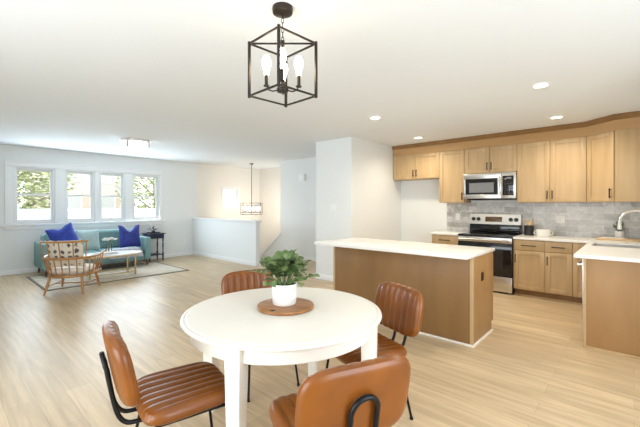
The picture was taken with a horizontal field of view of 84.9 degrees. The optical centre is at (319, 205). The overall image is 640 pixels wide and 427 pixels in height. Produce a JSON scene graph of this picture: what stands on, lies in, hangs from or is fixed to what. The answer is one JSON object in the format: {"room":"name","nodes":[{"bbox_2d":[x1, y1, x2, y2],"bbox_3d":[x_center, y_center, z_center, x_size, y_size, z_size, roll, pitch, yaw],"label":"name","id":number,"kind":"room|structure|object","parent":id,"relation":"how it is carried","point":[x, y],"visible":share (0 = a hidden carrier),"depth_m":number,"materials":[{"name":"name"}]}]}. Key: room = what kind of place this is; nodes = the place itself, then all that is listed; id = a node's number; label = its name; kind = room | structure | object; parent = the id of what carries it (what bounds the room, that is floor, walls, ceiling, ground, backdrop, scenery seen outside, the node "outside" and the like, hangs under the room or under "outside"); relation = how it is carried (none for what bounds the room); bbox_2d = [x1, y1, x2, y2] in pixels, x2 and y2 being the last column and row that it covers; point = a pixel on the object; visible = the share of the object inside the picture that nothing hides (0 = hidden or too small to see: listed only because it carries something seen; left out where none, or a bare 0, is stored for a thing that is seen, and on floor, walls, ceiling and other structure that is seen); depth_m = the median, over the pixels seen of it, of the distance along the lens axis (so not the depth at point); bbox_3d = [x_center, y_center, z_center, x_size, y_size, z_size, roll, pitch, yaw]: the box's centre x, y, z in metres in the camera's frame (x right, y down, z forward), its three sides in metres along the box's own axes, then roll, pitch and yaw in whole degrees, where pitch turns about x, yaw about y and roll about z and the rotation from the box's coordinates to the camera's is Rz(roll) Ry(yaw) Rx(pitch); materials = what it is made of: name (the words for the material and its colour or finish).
{"room":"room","nodes":[
{"label":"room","id":0,"kind":"room"},
{"bbox_2d":[0,144,259,270],"bbox_3d":[-5.038,0.745,8.488,0.140,3.910,9.100,0,0,42],"label":"wall","id":1,"kind":"structure","parent":0,"point":[179,179],"depth_m":9.44,"materials":[{"name":"white paint"}]},
{"bbox_2d":[14,167,53,222],"bbox_3d":[-6.023,-0.215,7.377,0.120,1.150,0.670,0,0,42],"label":"window","id":2,"kind":"structure","parent":1,"relation":"in","point":[51,171],"depth_m":7.36,"materials":[{"name":"white paint"}]},
{"bbox_2d":[65,170,93,221],"bbox_3d":[-5.489,-0.215,7.972,0.120,1.150,0.570,0,0,42],"label":"window","id":3,"kind":"structure","parent":1,"relation":"in","point":[91,173],"depth_m":8.01,"materials":[{"name":"white paint"}]},
{"bbox_2d":[0,220,165,230],"bbox_3d":[-5.216,0.440,8.130,0.075,0.120,3.270,0,0,42],"label":"trim","id":4,"kind":"structure","parent":1,"relation":"attached to","point":[140,222],"depth_m":7.90,"materials":[{"name":"white paint"}]},
{"bbox_2d":[4,160,162,224],"bbox_3d":[-5.238,-0.250,8.136,0.034,1.330,3.140,0,0,42],"label":"trim","id":5,"kind":"structure","parent":1,"relation":"attached to","point":[9,164],"depth_m":7.66,"materials":[{"name":"white paint"}]},
{"bbox_2d":[0,251,192,275],"bbox_3d":[-5.816,1.350,7.506,0.016,0.100,6.600,0,0,42],"label":"baseboard","id":6,"kind":"structure","parent":1,"relation":"attached to","point":[27,270],"depth_m":7.39,"materials":[{"name":"white paint"}]},
{"bbox_2d":[99,172,123,220],"bbox_3d":[-5.048,-0.215,8.463,0.120,1.150,0.550,0,0,42],"label":"window","id":7,"kind":"structure","parent":1,"relation":"in","point":[121,175],"depth_m":8.46,"materials":[{"name":"white paint"}]},
{"bbox_2d":[132,174,158,219],"bbox_3d":[-4.523,-0.215,9.047,0.120,1.150,0.660,0,0,42],"label":"window","id":8,"kind":"structure","parent":1,"relation":"in","point":[156,177],"depth_m":9.09,"materials":[{"name":"white paint"}]},
{"bbox_2d":[221,187,238,207],"bbox_3d":[-2.782,-0.245,10.884,0.018,0.650,0.640,0,0,42],"label":"trim","id":9,"kind":"structure","parent":1,"relation":"attached to","point":[222,188],"depth_m":10.85,"materials":[{"name":"white paint"}]},
{"bbox_2d":[223,189,236,205],"bbox_3d":[-2.833,-0.245,10.930,0.120,0.530,0.520,0,0,42],"label":"window","id":10,"kind":"structure","parent":1,"relation":"in","point":[235,190],"depth_m":10.93,"materials":[{"name":"white paint"}]},
{"bbox_2d":[193,219,259,261],"bbox_3d":[-2.505,1.540,9.050,2.880,2.320,0.120,0,0,42],"label":"wall","id":11,"kind":"structure","parent":0,"point":[231,239],"depth_m":8.78,"materials":[{"name":"white paint"}]},
{"bbox_2d":[193,251,255,266],"bbox_3d":[-2.537,1.350,8.987,2.884,0.100,0.016,0,0,42],"label":"baseboard","id":12,"kind":"structure","parent":11,"relation":"attached to","point":[223,258],"depth_m":8.84,"materials":[{"name":"white paint"}]},
{"bbox_2d":[192,217,261,221],"bbox_3d":[-2.492,0.362,9.038,2.915,0.035,0.190,0,0,42],"label":"trim","id":13,"kind":"structure","parent":11,"relation":"attached to","point":[197,217],"depth_m":8.66,"materials":[{"name":"white paint"}]},
{"bbox_2d":[260,167,280,254],"bbox_3d":[-0.194,0.745,10.187,4.800,3.910,0.100,0,0,42],"label":"wall","id":14,"kind":"structure","parent":0,"point":[270,179],"depth_m":11.42,"materials":[{"name":"white paint"}]},
{"bbox_2d":[260,157,315,260],"bbox_3d":[-0.675,0.745,9.315,4.350,3.910,0.120,0,0,42],"label":"wall","id":15,"kind":"structure","parent":0,"point":[298,222],"depth_m":9.16,"materials":[{"name":"white paint"}]},
{"bbox_2d":[260,233,280,256],"bbox_3d":[-1.661,1.458,10.200,1.700,1.425,0.170,0,0,42],"label":"trim","id":16,"kind":"structure","parent":15,"relation":"attached to","point":[280,233],"depth_m":9.85,"materials":[{"name":"white paint"}]},
{"bbox_2d":[299,174,305,180],"bbox_3d":[-0.455,-0.720,8.998,0.200,0.170,0.058,0,0,42],"label":"door chime","id":17,"kind":"object","parent":15,"relation":"attached to","point":[302,177],"visible":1,"depth_m":8.95,"materials":[{"name":"white plastic"}]},
{"bbox_2d":[299,255,315,261],"bbox_3d":[0.167,1.350,8.468,1.934,0.100,0.016,0,0,42],"label":"baseboard","id":18,"kind":"structure","parent":15,"relation":"attached to","point":[305,257],"depth_m":8.85,"materials":[{"name":"white paint"}]},
{"bbox_2d":[0,0,639,168],"bbox_3d":[-0.912,-1.250,4.784,11.150,0.080,9.300,0,0,42],"label":"ceiling","id":19,"kind":"structure","parent":0,"point":[85,76],"depth_m":3.14,"materials":[{"name":"white paint"}]},
{"bbox_2d":[120,137,149,150],"bbox_3d":[-3.414,-1.123,6.466,0.500,0.175,0.500,0,0,42],"label":"drum ceiling light","id":20,"kind":"object","parent":19,"relation":"attached to","point":[126,143],"visible":1,"depth_m":6.29,"materials":[{"name":"silver metal"}]},
{"bbox_2d":[241,163,261,214],"bbox_3d":[-1.974,-0.472,10.105,0.572,1.475,0.310,0,0,0],"label":"cage chandelier","id":21,"kind":"object","parent":19,"relation":"hanging from","point":[249,208],"visible":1,"depth_m":10.08,"materials":[{"name":"brown metal"}]},
{"bbox_2d":[248,2,317,106],"bbox_3d":[-0.229,-0.936,2.140,0.302,0.557,0.302,0,0,45],"label":"lantern pendant","id":22,"kind":"object","parent":19,"relation":"hanging from","point":[283,10],"visible":1,"depth_m":2.13,"materials":[{"name":"brown metal"}]},
{"bbox_2d":[369,116,381,119],"bbox_3d":[0.761,-1.205,4.814,0.184,0.010,0.184,0,0,42],"label":"recessed light","id":23,"kind":"object","parent":19,"relation":"in","point":[371,117],"visible":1,"depth_m":4.79,"materials":[{"name":"white plastic"}]},
{"bbox_2d":[530,82,551,88],"bbox_3d":[2.218,-1.205,3.518,0.184,0.010,0.184,0,0,42],"label":"recessed light","id":24,"kind":"object","parent":19,"relation":"in","point":[541,84],"visible":1,"depth_m":3.51,"materials":[{"name":"white paint"}]},
{"bbox_2d":[549,115,564,118],"bbox_3d":[3.240,-1.205,4.791,0.184,0.010,0.184,0,0,42],"label":"recessed light","id":25,"kind":"object","parent":19,"relation":"in","point":[559,116],"visible":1,"depth_m":4.79,"materials":[{"name":"white"}]},
{"bbox_2d":[0,255,639,426],"bbox_3d":[-1.173,1.430,4.494,10.950,0.060,8.320,0,0,42],"label":"floor","id":26,"kind":"structure","parent":0,"point":[534,368],"depth_m":3.18,"materials":[{"name":"brown wood"}]},
{"bbox_2d":[38,240,105,295],"bbox_3d":[-4.054,0.973,5.688,0.786,0.858,0.794,0,0,-12],"label":"armchair","id":27,"kind":"object","parent":26,"relation":"on","point":[89,267],"visible":0.94,"depth_m":5.53,"materials":[{"name":"brown wood"}]},
{"bbox_2d":[45,240,85,267],"bbox_3d":[-4.024,0.765,5.545,0.529,0.452,0.177,0,0,-12],"label":"throw pillow","id":28,"kind":"object","parent":27,"relation":"on","point":[66,251],"visible":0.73,"depth_m":5.50,"materials":[{"name":"fabric"}]},
{"bbox_2d":[34,228,150,276],"bbox_3d":[-4.939,0.975,7.727,0.825,0.851,2.040,0,0,42],"label":"sofa","id":29,"kind":"object","parent":26,"relation":"on","point":[145,241],"visible":0.3,"depth_m":7.90,"materials":[{"name":"fabric"}]},
{"bbox_2d":[45,222,78,240],"bbox_3d":[-5.227,0.656,7.139,0.201,0.608,0.598,0,0,31],"label":"throw pillow","id":30,"kind":"object","parent":29,"relation":"on","point":[67,233],"visible":0.65,"depth_m":7.10,"materials":[{"name":"blue fabric"}]},
{"bbox_2d":[76,229,100,250],"bbox_3d":[-4.983,0.742,7.530,0.201,0.442,0.431,0,0,45],"label":"throw pillow","id":31,"kind":"object","parent":29,"relation":"on","point":[92,236],"visible":0.8,"depth_m":7.51,"materials":[{"name":"teal fabric"}]},
{"bbox_2d":[83,250,98,253],"bbox_3d":[-5.168,1.042,7.341,0.650,0.143,0.870,0,0,42],"label":"seat cushion","id":32,"kind":"object","parent":29,"relation":"on","point":[88,251],"depth_m":7.39,"materials":[{"name":"fabric"}]},
{"bbox_2d":[99,228,131,248],"bbox_3d":[-4.780,0.770,8.175,0.200,0.440,0.860,0,0,42],"label":"cushion","id":33,"kind":"object","parent":29,"relation":"on","point":[105,233],"depth_m":8.05,"materials":[{"name":"teal fabric"}]},
{"bbox_2d":[95,246,143,251],"bbox_3d":[-4.580,1.042,7.996,0.650,0.143,0.870,0,0,42],"label":"seat cushion","id":34,"kind":"object","parent":29,"relation":"on","point":[102,247],"depth_m":8.07,"materials":[{"name":"fabric"}]},
{"bbox_2d":[104,247,142,258],"bbox_3d":[-4.380,1.055,7.815,0.179,0.218,0.778,0,0,42],"label":"throw blanket","id":35,"kind":"object","parent":29,"relation":"on","point":[125,248],"visible":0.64,"depth_m":7.82,"materials":[{"name":"white fabric"}]},
{"bbox_2d":[118,225,140,247],"bbox_3d":[-4.417,0.707,8.127,0.451,0.510,0.186,0,0,-42],"label":"throw pillow","id":36,"kind":"object","parent":29,"relation":"on","point":[127,238],"visible":1,"depth_m":8.06,"materials":[{"name":"blue fabric"}]},
{"bbox_2d":[26,262,188,290],"bbox_3d":[-4.263,1.394,7.181,1.660,0.012,2.490,0,0,42],"label":"area rug","id":37,"kind":"object","parent":26,"relation":"on","point":[153,268],"visible":0.77,"depth_m":6.95,"materials":[{"name":"beige fabric"}]},
{"bbox_2d":[82,250,141,279],"bbox_3d":[-4.169,1.169,6.942,0.720,0.440,1.200,0,0,42],"label":"coffee table","id":38,"kind":"object","parent":37,"relation":"on","point":[122,253],"visible":0.66,"depth_m":6.92,"materials":[{"name":"white stone"}]},
{"bbox_2d":[102,237,116,251],"bbox_3d":[-4.267,0.796,7.088,0.290,0.305,0.335,0,0,-25],"label":"flower vase","id":39,"kind":"object","parent":38,"relation":"on","point":[110,238],"visible":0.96,"depth_m":7.08,"materials":[{"name":"clear glass"}]},
{"bbox_3d":[-4.163,0.937,6.829,0.240,0.022,0.340,0,0,33],"label":"book","id":40,"kind":"object","parent":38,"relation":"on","visible":0},
{"bbox_2d":[96,251,116,253],"bbox_3d":[-4.163,0.917,6.829,0.200,0.018,0.280,0,0,33],"label":"book","id":41,"kind":"object","parent":40,"relation":"on","point":[106,252],"visible":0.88,"depth_m":6.80,"materials":[{"name":"paper"}]},
{"bbox_2d":[141,232,165,261],"bbox_3d":[-4.224,1.050,8.886,0.430,0.700,0.430,0,0,42],"label":"side table","id":42,"kind":"object","parent":26,"relation":"on","point":[157,236],"visible":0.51,"depth_m":8.83,"materials":[{"name":"black paint"}]},
{"bbox_2d":[99,320,224,426],"bbox_3d":[-0.763,0.984,1.779,0.609,0.832,0.480,0,0,-36],"label":"dining chair","id":43,"kind":"object","parent":26,"relation":"on","point":[162,398],"visible":0.98,"depth_m":1.64,"materials":[{"name":"brown leather"}]},
{"bbox_2d":[221,269,299,401],"bbox_3d":[-0.499,0.984,2.857,0.480,0.832,0.609,0,0,-33],"label":"dining chair","id":44,"kind":"object","parent":26,"relation":"on","point":[236,281],"visible":0.13,"depth_m":2.99,"materials":[{"name":"brown leather"}]},
{"bbox_2d":[180,287,381,426],"bbox_3d":[-0.229,1.025,2.215,1.224,0.750,1.224,0,0,19],"label":"dining table","id":45,"kind":"object","parent":26,"relation":"on","point":[230,328],"visible":0.88,"depth_m":1.83,"materials":[{"name":"beige paint"}]},
{"bbox_2d":[257,297,313,315],"bbox_3d":[-0.219,0.639,2.233,0.364,0.021,0.364,0,0,13],"label":"round board","id":46,"kind":"object","parent":45,"relation":"on","point":[301,306],"visible":0.82,"depth_m":2.15,"materials":[{"name":"brown wood"}]},
{"bbox_2d":[248,249,319,306],"bbox_3d":[-0.232,0.453,2.238,0.472,0.352,0.413,0,0,2],"label":"potted plant","id":47,"kind":"object","parent":46,"relation":"on","point":[284,292],"visible":1,"depth_m":2.19,"materials":[{"name":"green plant"}]},
{"bbox_2d":[269,355,410,426],"bbox_3d":[0.046,0.984,1.511,0.480,0.832,0.609,0,0,-24],"label":"dining chair","id":48,"kind":"object","parent":26,"relation":"on","point":[370,392],"visible":1,"depth_m":1.25,"materials":[{"name":"brown leather"}]},
{"bbox_2d":[325,281,423,419],"bbox_3d":[0.357,0.984,2.392,0.609,0.832,0.480,0,0,-28],"label":"dining chair","id":49,"kind":"object","parent":26,"relation":"on","point":[401,306],"visible":0.62,"depth_m":2.38,"materials":[{"name":"brown leather"}]},
{"bbox_2d":[333,246,492,347],"bbox_3d":[1.086,0.960,4.309,1.798,0.880,0.740,0,0,42],"label":"kitchen island","id":50,"kind":"object","parent":26,"relation":"on","point":[457,294],"visible":0.62,"depth_m":3.76,"materials":[{"name":"maple"},{"name":"white quartz"}]},
{"bbox_2d":[314,237,494,259],"bbox_3d":[0.960,0.502,4.336,1.995,0.035,0.895,0,0,42],"label":"island countertop","id":51,"kind":"structure","parent":50,"relation":"on","point":[405,247],"depth_m":4.04,"materials":[{"name":"white stone"}]},
{"bbox_2d":[432,234,457,244],"bbox_3d":[2.407,0.960,6.416,0.478,0.880,0.672,0,0,42],"label":"base cabinet","id":52,"kind":"object","parent":26,"relation":"on","point":[438,239],"visible":0.19,"depth_m":6.19,"materials":[{"name":"brown wood"}]},
{"bbox_2d":[431,230,467,235],"bbox_3d":[2.402,0.502,6.419,0.488,0.035,0.653,0,0,42],"label":"countertop","id":53,"kind":"structure","parent":52,"relation":"on","point":[445,232],"depth_m":6.29,"materials":[{"name":"white stone"}]},
{"bbox_2d":[458,214,521,293],"bbox_3d":[2.876,0.777,5.942,0.834,1.245,0.714,0,0,42],"label":"electric range","id":54,"kind":"object","parent":26,"relation":"on","point":[495,226],"visible":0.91,"depth_m":5.75,"materials":[{"name":"silver metal"}]},
{"bbox_2d":[458,232,520,237],"bbox_3d":[2.866,0.496,5.931,0.834,0.029,0.585,0,0,42],"label":"cooktop","id":55,"kind":"object","parent":54,"relation":"in","point":[467,234],"depth_m":5.83,"materials":[{"name":"grey glass"}]},
{"bbox_2d":[514,239,545,297],"bbox_3d":[3.374,0.960,5.547,0.418,0.880,0.672,0,0,42],"label":"base cabinet","id":56,"kind":"object","parent":26,"relation":"on","point":[529,255],"visible":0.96,"depth_m":5.33,"materials":[{"name":"brown wood"}]},
{"bbox_2d":[514,293,581,304],"bbox_3d":[3.431,1.391,5.188,0.985,0.018,0.015,0,0,42],"label":"trim","id":57,"kind":"structure","parent":26,"relation":"on","point":[514,293],"depth_m":5.21,"materials":[{"name":"brown wood"}]},
{"bbox_2d":[545,241,572,301],"bbox_3d":[3.655,0.960,5.295,0.333,0.880,0.672,0,0,42],"label":"base cabinet","id":58,"kind":"object","parent":26,"relation":"on","point":[558,255],"visible":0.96,"depth_m":5.08,"materials":[{"name":"brown wood"}]},
{"bbox_2d":[573,242,586,302],"bbox_3d":[3.866,0.960,5.106,0.228,0.880,0.672,0,0,42],"label":"base cabinet","id":59,"kind":"object","parent":26,"relation":"on","point":[577,269],"visible":0.38,"depth_m":4.93,"materials":[{"name":"brown wood"}]},
{"bbox_2d":[577,258,582,334],"bbox_3d":[3.026,0.964,3.532,0.656,0.872,0.610,0,0,42],"label":"dishwasher","id":60,"kind":"object","parent":26,"relation":"on","point":[580,262],"visible":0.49,"depth_m":3.49,"materials":[{"name":"white metal"}]},
{"bbox_2d":[583,258,639,358],"bbox_3d":[3.507,0.960,4.045,0.658,0.880,2.094,0,0,42],"label":"base cabinet","id":61,"kind":"object","parent":26,"relation":"on","point":[611,289],"visible":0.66,"depth_m":3.32,"materials":[{"name":"brown wood"}]},
{"bbox_2d":[513,234,639,262],"bbox_3d":[3.244,0.502,4.485,1.641,0.035,2.408,0,0,42],"label":"countertop","id":62,"kind":"structure","parent":61,"relation":"on","point":[587,251],"depth_m":3.86,"materials":[{"name":"white stone"}]},
{"bbox_2d":[524,225,533,235],"bbox_3d":[3.397,0.404,5.685,0.148,0.162,0.148,0,0,42],"label":"utensil crock","id":63,"kind":"object","parent":62,"relation":"on","point":[528,230],"visible":0.99,"depth_m":5.63,"materials":[{"name":"black ceramic"}]},
{"bbox_2d":[533,229,553,236],"bbox_3d":[3.500,0.430,5.485,0.272,0.109,0.128,0,0,42],"label":"baking dish","id":64,"kind":"object","parent":62,"relation":"on","point":[539,232],"visible":1,"depth_m":5.44,"materials":[{"name":"white ceramic"}]},
{"bbox_2d":[592,243,639,247],"bbox_3d":[3.620,0.600,4.249,0.488,0.221,0.438,0,0,42],"label":"sink","id":65,"kind":"object","parent":62,"relation":"in","point":[594,244],"visible":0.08,"depth_m":4.41,"materials":[{"name":"metal"}]},
{"bbox_2d":[595,237,639,241],"bbox_3d":[4.219,0.474,4.894,0.580,0.022,0.240,0,0,42],"label":"serving board","id":66,"kind":"object","parent":62,"relation":"on","point":[598,238],"visible":0.77,"depth_m":4.83,"materials":[{"name":"brown wood"}]},
{"bbox_2d":[600,237,625,238],"bbox_3d":[4.139,0.456,4.939,0.280,0.014,0.170,0,0,42],"label":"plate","id":67,"kind":"object","parent":66,"relation":"on","point":[600,237],"visible":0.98,"depth_m":4.91,"materials":[{"name":"wood"}]},
{"bbox_2d":[613,221,624,236],"bbox_3d":[4.251,0.335,4.997,0.137,0.228,0.141,0,0,15],"label":"potted plant","id":68,"kind":"object","parent":66,"relation":"on","point":[619,233],"visible":0.57,"depth_m":4.95,"materials":[{"name":"green plant"}]},
{"bbox_2d":[617,209,639,229],"bbox_3d":[4.013,0.266,4.434,0.383,0.438,0.113,0,0,25],"label":"kitchen faucet","id":69,"kind":"object","parent":62,"relation":"on","point":[619,224],"visible":1,"depth_m":4.51,"materials":[{"name":"silver metal"}]},
{"bbox_2d":[316,137,400,275],"bbox_3d":[0.829,0.095,7.098,0.850,2.610,1.770,0,0,42],"label":"wall","id":70,"kind":"structure","parent":0,"point":[353,174],"depth_m":6.54,"materials":[{"name":"white paint"}]},
{"bbox_2d":[315,273,332,281],"bbox_3d":[0.232,1.350,6.433,0.882,0.100,0.016,0,0,42],"label":"baseboard","id":71,"kind":"structure","parent":70,"relation":"attached to","point":[322,277],"depth_m":6.54,"materials":[{"name":"white paint"}]},
{"bbox_2d":[330,204,335,210],"bbox_3d":[0.238,0.040,6.432,0.160,0.125,0.010,0,0,42],"label":"light switch","id":72,"kind":"object","parent":70,"relation":"attached to","point":[332,206],"visible":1,"depth_m":6.43,"materials":[{"name":"white plastic"}]},
{"bbox_2d":[401,179,639,242],"bbox_3d":[3.465,0.125,5.992,6.250,2.670,0.132,0,0,42],"label":"wall","id":73,"kind":"structure","parent":0,"point":[582,219],"depth_m":6.05,"materials":[{"name":"grey stone"}]},
{"bbox_2d":[393,152,438,180],"bbox_3d":[1.974,-0.762,6.992,0.973,0.485,0.392,0,0,42],"label":"upper cabinet","id":74,"kind":"object","parent":73,"relation":"attached to","point":[425,166],"visible":0.99,"depth_m":6.87,"materials":[{"name":"brown wood"}]},
{"bbox_2d":[392,111,639,156],"bbox_3d":[2.897,-1.107,5.814,3.933,0.204,0.436,0,0,42],"label":"crown molding","id":75,"kind":"structure","parent":74,"relation":"attached to","point":[627,120],"depth_m":5.54,"materials":[{"name":"brown wood"}]},
{"bbox_2d":[439,149,470,202],"bbox_3d":[2.508,-0.527,6.513,0.458,0.955,0.392,0,0,42],"label":"upper cabinet","id":76,"kind":"object","parent":73,"relation":"attached to","point":[451,163],"visible":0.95,"depth_m":6.40,"materials":[{"name":"brown wood"}]},
{"bbox_2d":[464,144,516,174],"bbox_3d":[2.992,-0.780,6.079,0.838,0.450,0.392,0,0,42],"label":"upper cabinet","id":77,"kind":"object","parent":73,"relation":"attached to","point":[502,158],"visible":0.98,"depth_m":5.94,"materials":[{"name":"brown wood"}]},
{"bbox_2d":[463,172,516,199],"bbox_3d":[2.962,-0.322,6.045,0.830,0.453,0.460,0,0,42],"label":"microwave oven","id":78,"kind":"object","parent":77,"relation":"attached to","point":[502,185],"visible":0.98,"depth_m":5.89,"materials":[{"name":"metal"}]},
{"bbox_2d":[517,136,586,202],"bbox_3d":[3.639,-0.527,5.498,0.898,0.955,0.392,0,0,42],"label":"upper cabinet","id":79,"kind":"object","parent":73,"relation":"attached to","point":[550,170],"visible":0.98,"depth_m":5.36,"materials":[{"name":"brown wood"}]},
{"bbox_2d":[556,215,564,222],"bbox_3d":[3.827,0.220,5.572,0.120,0.125,0.010,0,0,42],"label":"wall outlet","id":80,"kind":"object","parent":73,"relation":"attached to","point":[559,218],"visible":1,"depth_m":5.57,"materials":[{"name":"white plastic"}]},
{"bbox_2d":[587,127,639,201],"bbox_3d":[4.176,-0.527,4.857,0.751,0.955,0.623,0,0,42],"label":"upper cabinet","id":81,"kind":"object","parent":73,"relation":"attached to","point":[613,157],"visible":1,"depth_m":4.68,"materials":[{"name":"brown wood"}]},
{"label":"outside","id":82,"kind":"structure","parent":0,"visible":0},
{"bbox_3d":[-22.554,2.750,26.970,50.400,0.100,70.000,0,0,42],"label":"ground","id":83,"kind":"structure","parent":82,"visible":0},
{"bbox_2d":[17,170,75,208],"bbox_3d":[-13.052,-0.961,14.683,4.872,7.330,4.886,0,0,42],"label":"tree","id":84,"kind":"object","parent":83,"relation":"on","point":[26,185],"visible":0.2,"depth_m":14.59,"materials":[{"name":"green plant"}]},
{"bbox_2d":[26,171,120,218],"bbox_3d":[-19.954,-1.950,28.667,9.200,9.300,6.000,0,0,42],"label":"house","id":85,"kind":"structure","parent":83,"relation":"on","point":[82,181],"depth_m":25.81,"materials":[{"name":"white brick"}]},
{"bbox_2d":[18,207,154,219],"bbox_3d":[-9.708,1.370,13.084,0.130,2.660,22.620,0,0,42],"label":"fence","id":86,"kind":"object","parent":83,"relation":"on","point":[23,214],"visible":0.07,"depth_m":13.59,"materials":[{"name":"white plastic"}]},
{"bbox_2d":[115,177,154,207],"bbox_3d":[-10.889,-0.780,23.087,4.660,6.969,4.656,0,0,-34],"label":"tree","id":87,"kind":"object","parent":83,"relation":"on","point":[151,181],"visible":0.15,"depth_m":22.22,"materials":[{"name":"green plant"}]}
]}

